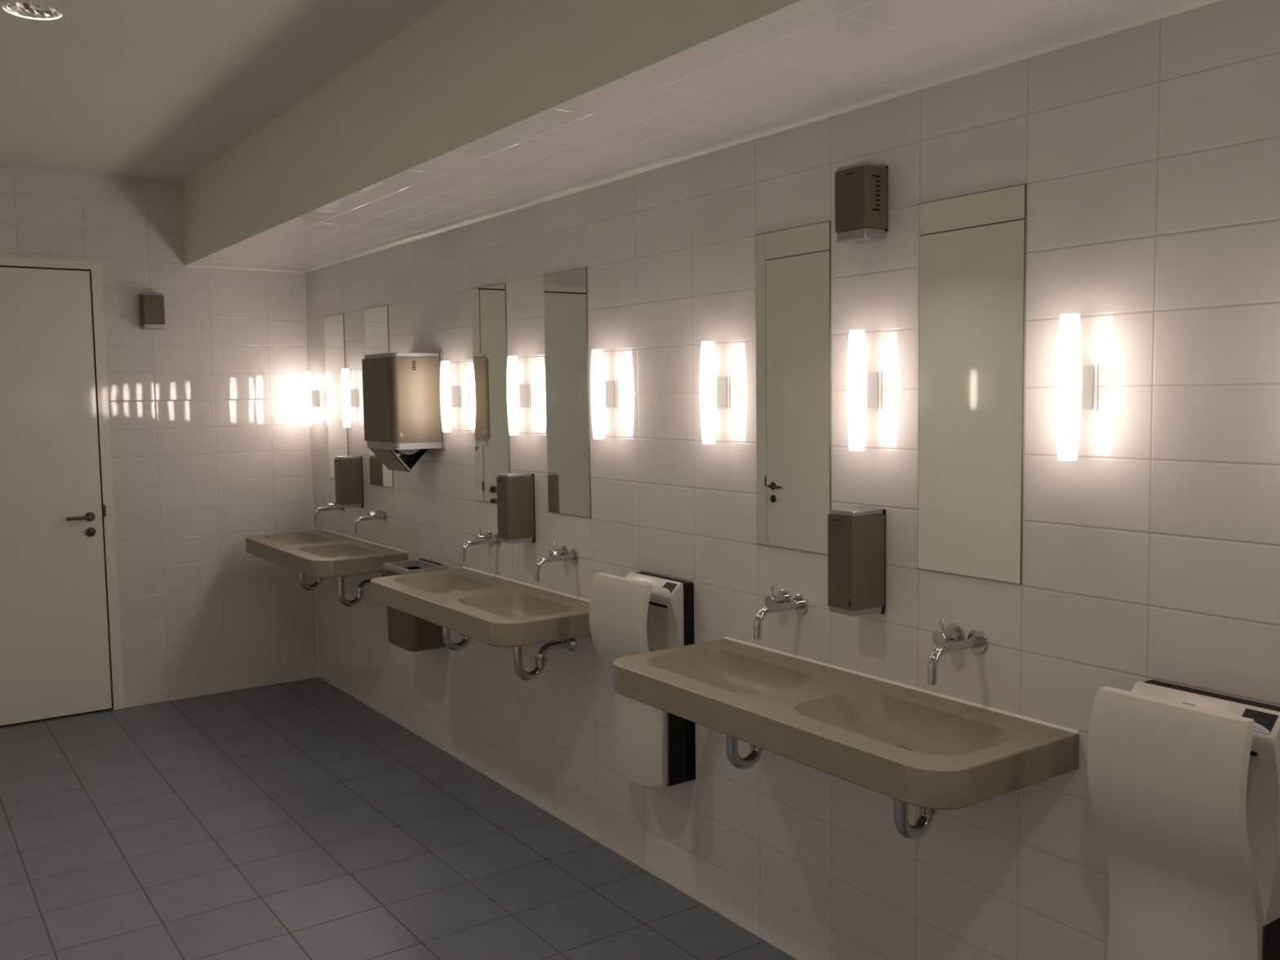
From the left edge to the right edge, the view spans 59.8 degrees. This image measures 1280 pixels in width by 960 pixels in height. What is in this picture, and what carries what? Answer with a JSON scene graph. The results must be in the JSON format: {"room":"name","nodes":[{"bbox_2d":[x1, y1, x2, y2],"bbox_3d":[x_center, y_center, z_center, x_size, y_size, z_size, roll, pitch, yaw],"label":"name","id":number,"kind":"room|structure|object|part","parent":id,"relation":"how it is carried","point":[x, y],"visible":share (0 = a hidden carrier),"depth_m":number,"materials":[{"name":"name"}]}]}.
{"room":"public restroom","nodes":[
{"label":"public restroom","id":0,"kind":"room"},
{"bbox_2d":[0,166,318,708],"bbox_3d":[-2.994,-0.212,5.710,2.600,2.882,0.100,-4,5,-35],"label":"wall","id":1,"kind":"structure","parent":0,"point":[210,435],"depth_m":6.04,"materials":[{"name":"tile"}]},
{"bbox_2d":[0,257,124,725],"bbox_3d":[-3.182,0.073,5.539,1.025,2.345,0.116,-4,5,-35],"label":"door","id":2,"kind":"structure","parent":1,"relation":"in","point":[60,652],"depth_m":5.67,"materials":[{"name":"beige laminate"}]},
{"bbox_3d":[-2.880,0.195,5.718,0.123,0.017,0.050,-4,5,-35],"label":"lever handle","id":3,"kind":"part","parent":2,"relation":"part of","materials":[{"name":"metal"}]},
{"bbox_3d":[-2.795,0.161,5.812,0.012,0.062,0.006,-4,5,-35],"label":"strike plate","id":4,"kind":"part","parent":2,"relation":"part of","materials":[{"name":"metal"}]},
{"bbox_2d":[138,293,164,329],"bbox_3d":[-2.565,-0.887,5.854,0.109,0.185,0.083,-4,5,-35],"label":"air freshener","id":5,"kind":"object","parent":1,"relation":"attached to","point":[152,309],"visible":1,"depth_m":5.82,"materials":[{"name":"brown plastic"}]},
{"bbox_2d":[141,323,164,329],"bbox_3d":[-2.564,-0.807,5.861,0.098,0.026,0.074,-4,5,-35],"label":"tray","id":6,"kind":"object","parent":5,"relation":"on","point":[144,326],"depth_m":5.83,"materials":[{"name":"plastic"}]},
{"bbox_2d":[185,265,303,272],"bbox_3d":[-2.175,-1.165,6.154,0.646,0.007,0.007,-4,5,-35],"label":"sealant","id":7,"kind":"structure","parent":1,"relation":"attached to","point":[185,265],"depth_m":6.15,"materials":[{"name":"white plastic"}]},
{"bbox_2d":[303,272,319,677],"bbox_3d":[-1.897,-0.015,6.427,0.006,2.349,0.006,-4,5,-35],"label":"sealant","id":8,"kind":"structure","parent":1,"relation":"attached to","point":[304,273],"depth_m":6.42,"materials":[{"name":"white plastic"}]},
{"bbox_2d":[0,0,445,183],"bbox_3d":[-0.890,-1.319,2.031,1.974,0.030,8.406,-4,5,-35],"label":"ceiling","id":9,"kind":"structure","parent":0,"point":[145,90],"depth_m":3.92,"materials":[{"name":"paint"}]},
{"bbox_2d":[0,0,69,22],"bbox_3d":[-1.794,-1.429,3.285,0.194,0.092,0.194,-4,5,-35],"label":"recessed light","id":10,"kind":"object","parent":9,"relation":"in","point":[27,10],"visible":0.98,"depth_m":3.34,"materials":[{"name":"metal"}]},
{"bbox_2d":[0,677,796,959],"bbox_3d":[-0.691,1.499,2.482,2.900,0.100,8.606,-4,5,-35],"label":"floor","id":11,"kind":"structure","parent":0,"point":[299,820],"depth_m":3.98,"materials":[{"name":"grey tile"}]},
{"bbox_2d":[304,0,1279,959],"bbox_3d":[0.492,-0.059,3.084,0.100,2.882,8.406,-4,5,-35],"label":"wall","id":12,"kind":"structure","parent":0,"point":[1147,155],"depth_m":2.79,"materials":[{"name":"tile"}]},
{"bbox_2d":[302,371,319,426],"bbox_3d":[-1.847,-0.456,6.245,0.084,0.302,0.060,-4,5,-35],"label":"wall lamp","id":13,"kind":"object","parent":12,"relation":"attached to","point":[311,398],"visible":1,"depth_m":6.22,"materials":[{"name":"white glass"}]},
{"bbox_3d":[-1.814,-0.458,6.268,0.003,0.098,0.060,-4,5,-35],"label":"wall plate","id":14,"kind":"part","parent":13,"relation":"part of","materials":[{"name":"white metal"}]},
{"bbox_2d":[245,528,408,577],"bbox_3d":[-1.642,0.366,5.710,0.450,0.086,1.200,-4,5,-35],"label":"washbasin","id":15,"kind":"object","parent":12,"relation":"attached to","point":[322,553],"visible":1,"depth_m":5.56,"materials":[{"name":"beige ceramic"}]},
{"bbox_2d":[298,572,323,590],"bbox_3d":[-1.730,0.490,6.024,0.250,0.206,0.066,-4,5,-35],"label":"trap","id":16,"kind":"object","parent":15,"relation":"attached to","point":[304,584],"visible":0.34,"depth_m":5.98,"materials":[{"name":"silver metal"}]},
{"bbox_2d":[315,577,323,581],"bbox_3d":[-1.696,0.501,6.048,0.144,0.077,0.048,-4,5,-35],"label":"outlet","id":17,"kind":"object","parent":16,"relation":"attached to","point":[316,579],"depth_m":6.01,"materials":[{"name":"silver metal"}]},
{"bbox_2d":[336,573,386,607],"bbox_3d":[-1.387,0.523,5.533,0.250,0.206,0.066,-4,5,-35],"label":"trap","id":18,"kind":"object","parent":15,"relation":"attached to","point":[359,592],"visible":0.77,"depth_m":5.50,"materials":[{"name":"silver metal"}]},
{"bbox_2d":[355,578,372,596],"bbox_3d":[-1.353,0.534,5.557,0.144,0.077,0.048,-4,5,-35],"label":"outlet","id":19,"kind":"object","parent":18,"relation":"attached to","point":[359,592],"depth_m":5.52,"materials":[{"name":"silver metal"}]},
{"bbox_2d":[311,497,344,523],"bbox_3d":[-1.703,0.164,6.022,0.170,0.125,0.123,-4,5,-35],"label":"tap","id":20,"kind":"object","parent":12,"relation":"attached to","point":[330,506],"visible":0.82,"depth_m":5.99,"materials":[{"name":"silver metal"}]},
{"bbox_3d":[-1.685,0.183,5.995,0.166,0.078,0.021,-4,5,-35],"label":"spout","id":21,"kind":"part","parent":20,"relation":"part of","materials":[{"name":"silver metal"}]},
{"bbox_2d":[324,313,348,478],"bbox_3d":[-1.642,-0.445,6.023,0.003,0.886,0.298,-4,5,-35],"label":"wall mirror","id":22,"kind":"object","parent":12,"relation":"attached to","point":[334,326],"visible":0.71,"depth_m":6.03,"materials":[{"name":"clear glass"}]},
{"bbox_2d":[333,455,363,507],"bbox_3d":[-1.512,0.011,5.779,0.119,0.270,0.093,-4,5,-35],"label":"soap dispenser","id":23,"kind":"object","parent":12,"relation":"attached to","point":[348,482],"visible":1,"depth_m":5.74,"materials":[{"name":"brown plastic"}]},
{"bbox_2d":[336,503,361,507],"bbox_3d":[-1.511,0.131,5.788,0.107,0.016,0.085,-4,5,-35],"label":"tray","id":24,"kind":"object","parent":23,"relation":"on","point":[341,505],"depth_m":5.75,"materials":[{"name":"plastic"}]},
{"bbox_3d":[-1.468,0.009,5.809,0.010,0.268,0.090,-4,5,-35],"label":"plate","id":25,"kind":"part","parent":23,"relation":"part of","materials":[{"name":"black plastic"}]},
{"bbox_2d":[340,368,359,427],"bbox_3d":[-1.503,-0.423,5.755,0.084,0.302,0.060,-4,5,-35],"label":"wall lamp","id":26,"kind":"object","parent":12,"relation":"attached to","point":[349,397],"visible":1,"depth_m":5.73,"materials":[{"name":"white glass"}]},
{"bbox_3d":[-1.470,-0.425,5.777,0.003,0.098,0.060,-4,5,-35],"label":"wall plate","id":27,"kind":"part","parent":26,"relation":"part of","materials":[{"name":"white metal"}]},
{"bbox_2d":[352,506,387,533],"bbox_3d":[-1.359,0.196,5.532,0.170,0.125,0.123,-4,5,-35],"label":"tap","id":28,"kind":"object","parent":12,"relation":"attached to","point":[378,514],"visible":1,"depth_m":5.52,"materials":[{"name":"silver metal"}]},
{"bbox_3d":[-1.341,0.216,5.505,0.166,0.078,0.021,-4,5,-35],"label":"spout","id":29,"kind":"part","parent":28,"relation":"part of","materials":[{"name":"silver metal"}]},
{"bbox_2d":[364,305,393,487],"bbox_3d":[-1.299,-0.412,5.532,0.003,0.886,0.298,-4,5,-35],"label":"wall mirror","id":30,"kind":"object","parent":12,"relation":"attached to","point":[376,318],"visible":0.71,"depth_m":5.53,"materials":[{"name":"clear glass"}]},
{"bbox_2d":[361,351,445,471],"bbox_3d":[-1.069,-0.305,5.003,0.242,0.531,0.372,-4,5,-35],"label":"paper towel dispenser","id":31,"kind":"object","parent":12,"relation":"attached to","point":[402,404],"visible":1,"depth_m":4.87,"materials":[{"name":"brown metal"}]},
{"bbox_2d":[393,448,420,454],"bbox_3d":[-1.085,-0.198,5.035,0.158,0.158,0.200,-4,5,-35],"label":"paper roll","id":32,"kind":"object","parent":31,"relation":"in","point":[414,451],"visible":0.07,"depth_m":4.96,"materials":[{"name":"white paper"}]},
{"bbox_3d":[-0.975,-0.362,5.065,0.012,0.428,0.372,-4,5,-35],"label":"plate","id":33,"kind":"part","parent":31,"relation":"part of","materials":[{"name":"metal"}]},
{"bbox_2d":[381,558,448,651],"bbox_3d":[-1.019,0.563,5.053,0.196,0.366,0.304,-4,5,-35],"label":"waste bin","id":34,"kind":"object","parent":12,"relation":"attached to","point":[410,633],"visible":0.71,"depth_m":4.96,"materials":[{"name":"brown metal"}]},
{"bbox_2d":[440,360,462,431],"bbox_3d":[-0.816,-0.357,4.773,0.084,0.302,0.060,-4,5,-35],"label":"wall lamp","id":35,"kind":"object","parent":12,"relation":"attached to","point":[451,397],"visible":1,"depth_m":4.75,"materials":[{"name":"white glass"}]},
{"bbox_3d":[-0.783,-0.360,4.796,0.003,0.098,0.060,-4,5,-35],"label":"wall plate","id":36,"kind":"part","parent":35,"relation":"part of","materials":[{"name":"white metal"}]},
{"bbox_2d":[370,566,591,647],"bbox_3d":[-0.611,0.465,4.238,0.450,0.086,1.200,-4,5,-35],"label":"washbasin","id":37,"kind":"object","parent":12,"relation":"attached to","point":[491,609],"visible":1,"depth_m":4.12,"materials":[{"name":"beige stone"}]},
{"bbox_2d":[442,626,471,650],"bbox_3d":[-0.699,0.589,4.552,0.250,0.206,0.066,-4,5,-35],"label":"trap","id":38,"kind":"object","parent":37,"relation":"attached to","point":[447,641],"visible":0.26,"depth_m":4.50,"materials":[{"name":"silver metal"}]},
{"bbox_2d":[513,637,576,680],"bbox_3d":[-0.355,0.622,4.061,0.250,0.206,0.066,-4,5,-35],"label":"trap","id":39,"kind":"object","parent":37,"relation":"attached to","point":[570,643],"visible":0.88,"depth_m":4.04,"materials":[{"name":"silver metal"}]},
{"bbox_2d":[534,640,566,666],"bbox_3d":[-0.321,0.633,4.085,0.144,0.077,0.048,-4,5,-35],"label":"outlet","id":40,"kind":"object","parent":39,"relation":"attached to","point":[541,660],"depth_m":4.06,"materials":[{"name":"silver metal"}]},
{"bbox_2d":[460,527,501,562],"bbox_3d":[-0.671,0.262,4.550,0.170,0.125,0.123,-4,5,-35],"label":"tap","id":41,"kind":"object","parent":12,"relation":"attached to","point":[488,538],"visible":0.94,"depth_m":4.54,"materials":[{"name":"silver metal"}]},
{"bbox_3d":[-0.654,0.281,4.523,0.166,0.078,0.021,-4,5,-35],"label":"spout","id":42,"kind":"part","parent":41,"relation":"part of","materials":[{"name":"silver metal"}]},
{"bbox_2d":[471,282,510,503],"bbox_3d":[-0.611,-0.346,4.551,0.003,0.886,0.298,-4,5,-35],"label":"wall mirror","id":43,"kind":"object","parent":12,"relation":"attached to","point":[489,322],"visible":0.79,"depth_m":4.55,"materials":[{"name":"clear glass"}]},
{"bbox_2d":[496,472,535,543],"bbox_3d":[-0.481,0.109,4.307,0.119,0.270,0.093,-4,5,-35],"label":"soap dispenser","id":44,"kind":"object","parent":12,"relation":"attached to","point":[516,520],"visible":1,"depth_m":4.27,"materials":[{"name":"brown plastic"}]},
{"bbox_2d":[498,537,533,543],"bbox_3d":[-0.479,0.230,4.316,0.107,0.016,0.085,-4,5,-35],"label":"tray","id":45,"kind":"object","parent":44,"relation":"on","point":[506,540],"depth_m":4.28,"materials":[{"name":"plastic"}]},
{"bbox_3d":[-0.436,0.107,4.338,0.010,0.268,0.090,-4,5,-35],"label":"plate","id":46,"kind":"part","parent":44,"relation":"part of","materials":[{"name":"black plastic"}]},
{"bbox_2d":[506,355,530,435],"bbox_3d":[-0.472,-0.324,4.283,0.084,0.302,0.060,-4,5,-35],"label":"wall lamp","id":47,"kind":"object","parent":12,"relation":"attached to","point":[518,395],"visible":1,"depth_m":4.26,"materials":[{"name":"white glass"}]},
{"bbox_3d":[-0.439,-0.327,4.306,0.003,0.098,0.060,-4,5,-35],"label":"wall plate","id":48,"kind":"part","parent":47,"relation":"part of","materials":[{"name":"white metal"}]},
{"bbox_2d":[533,542,578,582],"bbox_3d":[-0.328,0.295,4.060,0.170,0.125,0.123,-4,5,-35],"label":"tap","id":49,"kind":"object","parent":12,"relation":"attached to","point":[562,553],"visible":1,"depth_m":4.06,"materials":[{"name":"silver metal"}]},
{"bbox_3d":[-0.310,0.314,4.033,0.166,0.078,0.021,-4,5,-35],"label":"spout","id":50,"kind":"part","parent":49,"relation":"part of","materials":[{"name":"silver metal"}]},
{"bbox_2d":[543,266,591,518],"bbox_3d":[-0.267,-0.313,4.060,0.003,0.886,0.298,-4,5,-35],"label":"wall mirror","id":51,"kind":"object","parent":12,"relation":"attached to","point":[565,293],"visible":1,"depth_m":4.05,"materials":[{"name":"clear glass"}]},
{"bbox_2d":[591,349,617,439],"bbox_3d":[-0.128,-0.292,3.792,0.084,0.302,0.060,-4,5,-35],"label":"wall lamp","id":52,"kind":"object","parent":12,"relation":"attached to","point":[603,392],"visible":1,"depth_m":3.77,"materials":[{"name":"white glass"}]},
{"bbox_3d":[-0.095,-0.294,3.815,0.003,0.098,0.060,-4,5,-35],"label":"wall plate","id":53,"kind":"part","parent":52,"relation":"part of","materials":[{"name":"white metal"}]},
{"bbox_2d":[588,571,695,786],"bbox_3d":[0.002,0.636,3.578,0.218,0.658,0.288,-4,5,-35],"label":"dryer","id":54,"kind":"object","parent":12,"relation":"attached to","point":[639,612],"visible":0.86,"depth_m":3.51,"materials":[{"name":"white plastic"}]},
{"bbox_2d":[181,0,1199,271],"bbox_3d":[0.170,-1.170,2.784,0.646,0.453,8.206,-4,5,-35],"label":"bulkhead","id":55,"kind":"object","parent":12,"relation":"attached to","point":[474,109],"visible":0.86,"depth_m":3.06,"materials":[{"name":"white paint"}]},
{"bbox_2d":[699,341,729,444],"bbox_3d":[0.215,-0.259,3.301,0.084,0.302,0.060,-4,5,-35],"label":"wall lamp","id":56,"kind":"object","parent":12,"relation":"attached to","point":[714,390],"visible":1,"depth_m":3.28,"materials":[{"name":"white glass"}]},
{"bbox_3d":[0.248,-0.261,3.324,0.003,0.098,0.060,-4,5,-35],"label":"wall plate","id":57,"kind":"part","parent":56,"relation":"part of","materials":[{"name":"white metal"}]},
{"bbox_2d":[303,0,1222,273],"bbox_3d":[0.435,-0.957,2.984,0.009,0.009,8.206,-4,5,-35],"label":"ceiling trim","id":58,"kind":"structure","parent":12,"relation":"attached to","point":[1202,2],"depth_m":2.79,"materials":[{"name":"white plastic"}]},
{"bbox_2d":[753,584,808,639],"bbox_3d":[0.360,0.361,3.078,0.170,0.125,0.123,-4,5,-35],"label":"tap","id":59,"kind":"object","parent":12,"relation":"attached to","point":[781,601],"visible":1,"depth_m":3.08,"materials":[{"name":"silver metal"}]},
{"bbox_3d":[0.377,0.380,3.051,0.166,0.078,0.021,-4,5,-35],"label":"spout","id":60,"kind":"part","parent":59,"relation":"part of","materials":[{"name":"silver metal"}]},
{"bbox_2d":[755,220,831,555],"bbox_3d":[0.420,-0.247,3.079,0.003,0.886,0.298,-4,5,-35],"label":"wall mirror","id":61,"kind":"object","parent":12,"relation":"attached to","point":[793,264],"visible":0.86,"depth_m":3.07,"materials":[{"name":"clear glass"}]},
{"bbox_2d":[613,636,1079,809],"bbox_3d":[0.420,0.563,2.766,0.450,0.086,1.200,-4,5,-35],"label":"washbasin","id":62,"kind":"object","parent":12,"relation":"attached to","point":[909,744],"visible":1,"depth_m":2.60,"materials":[{"name":"beige ceramic"}]},
{"bbox_2d":[726,734,763,769],"bbox_3d":[0.332,0.687,3.080,0.250,0.206,0.066,-4,5,-35],"label":"trap","id":63,"kind":"object","parent":62,"relation":"attached to","point":[752,758],"visible":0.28,"depth_m":3.03,"materials":[{"name":"silver metal"}]},
{"bbox_2d":[750,743,763,749],"bbox_3d":[0.366,0.699,3.104,0.144,0.077,0.048,-4,5,-35],"label":"outlet","id":64,"kind":"object","parent":63,"relation":"attached to","point":[753,747],"depth_m":3.06,"materials":[{"name":"silver metal"}]},
{"bbox_2d":[893,798,937,839],"bbox_3d":[0.676,0.720,2.589,0.250,0.206,0.066,-4,5,-35],"label":"trap","id":65,"kind":"object","parent":62,"relation":"attached to","point":[914,831],"visible":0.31,"depth_m":2.54,"materials":[{"name":"silver metal"}]},
{"bbox_2d":[919,807,937,815],"bbox_3d":[0.710,0.732,2.614,0.144,0.077,0.048,-4,5,-35],"label":"outlet","id":66,"kind":"object","parent":65,"relation":"attached to","point":[924,811],"depth_m":2.57,"materials":[{"name":"silver metal"}]},
{"bbox_2d":[827,506,885,616],"bbox_3d":[0.550,0.208,2.835,0.119,0.270,0.093,-4,5,-35],"label":"soap dispenser","id":67,"kind":"object","parent":12,"relation":"attached to","point":[856,535],"visible":1,"depth_m":2.80,"materials":[{"name":"brown metal"}]},
{"bbox_2d":[829,605,882,616],"bbox_3d":[0.552,0.328,2.844,0.107,0.016,0.085,-4,5,-35],"label":"tray","id":68,"kind":"object","parent":67,"relation":"on","point":[851,611],"depth_m":2.80,"materials":[{"name":"plastic"}]},
{"bbox_3d":[0.595,0.206,2.866,0.010,0.268,0.090,-4,5,-35],"label":"plate","id":69,"kind":"part","parent":67,"relation":"part of","materials":[{"name":"black plastic"}]},
{"bbox_2d":[835,160,888,244],"bbox_3d":[0.551,-0.690,2.779,0.083,0.185,0.109,-4,5,-35],"label":"air freshener","id":70,"kind":"object","parent":12,"relation":"attached to","point":[861,188],"visible":1,"depth_m":2.74,"materials":[{"name":"brown metal"}]},
{"bbox_2d":[836,226,885,244],"bbox_3d":[0.553,-0.611,2.785,0.074,0.026,0.098,-4,5,-35],"label":"tray","id":71,"kind":"object","parent":70,"relation":"on","point":[853,235],"depth_m":2.76,"materials":[{"name":"plastic"}]},
{"bbox_3d":[0.583,-0.700,2.800,0.004,0.160,0.104,-4,5,-35],"label":"plate","id":72,"kind":"part","parent":70,"relation":"part of","materials":[{"name":"black plastic"}]},
{"bbox_2d":[846,329,881,450],"bbox_3d":[0.559,-0.226,2.811,0.084,0.302,0.060,-4,5,-35],"label":"wall lamp","id":73,"kind":"object","parent":12,"relation":"attached to","point":[864,388],"visible":1,"depth_m":2.79,"materials":[{"name":"white glass"}]},
{"bbox_3d":[0.592,-0.228,2.834,0.003,0.098,0.060,-4,5,-35],"label":"wall plate","id":74,"kind":"part","parent":73,"relation":"part of","materials":[{"name":"white metal"}]},
{"bbox_2d":[927,617,987,684],"bbox_3d":[0.704,0.394,2.588,0.170,0.125,0.123,-4,5,-35],"label":"tap","id":75,"kind":"object","parent":12,"relation":"attached to","point":[950,639],"visible":1,"depth_m":2.59,"materials":[{"name":"silver metal"}]},
{"bbox_3d":[0.721,0.413,2.561,0.166,0.078,0.021,-4,5,-35],"label":"spout","id":76,"kind":"part","parent":75,"relation":"part of","materials":[{"name":"silver metal"}]},
{"bbox_2d":[917,183,1026,584],"bbox_3d":[0.764,-0.215,2.588,0.003,0.886,0.298,-4,5,-35],"label":"wall mirror","id":77,"kind":"object","parent":12,"relation":"attached to","point":[972,246],"visible":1,"depth_m":2.58,"materials":[{"name":"clear glass"}]},
{"bbox_2d":[1055,313,1097,460],"bbox_3d":[0.903,-0.193,2.320,0.084,0.302,0.060,-4,5,-35],"label":"wall lamp","id":78,"kind":"object","parent":12,"relation":"attached to","point":[1076,382],"visible":1,"depth_m":2.29,"materials":[{"name":"white glass"}]},
{"bbox_3d":[0.936,-0.195,2.343,0.003,0.098,0.060,-4,5,-35],"label":"wall plate","id":79,"kind":"part","parent":78,"relation":"part of","materials":[{"name":"white metal"}]},
{"bbox_2d":[1087,680,1279,959],"bbox_3d":[1.033,0.735,2.106,0.218,0.658,0.288,-4,5,-35],"label":"dryer","id":80,"kind":"object","parent":12,"relation":"attached to","point":[1184,782],"visible":1,"depth_m":2.03,"materials":[{"name":"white plastic"}]}
]}

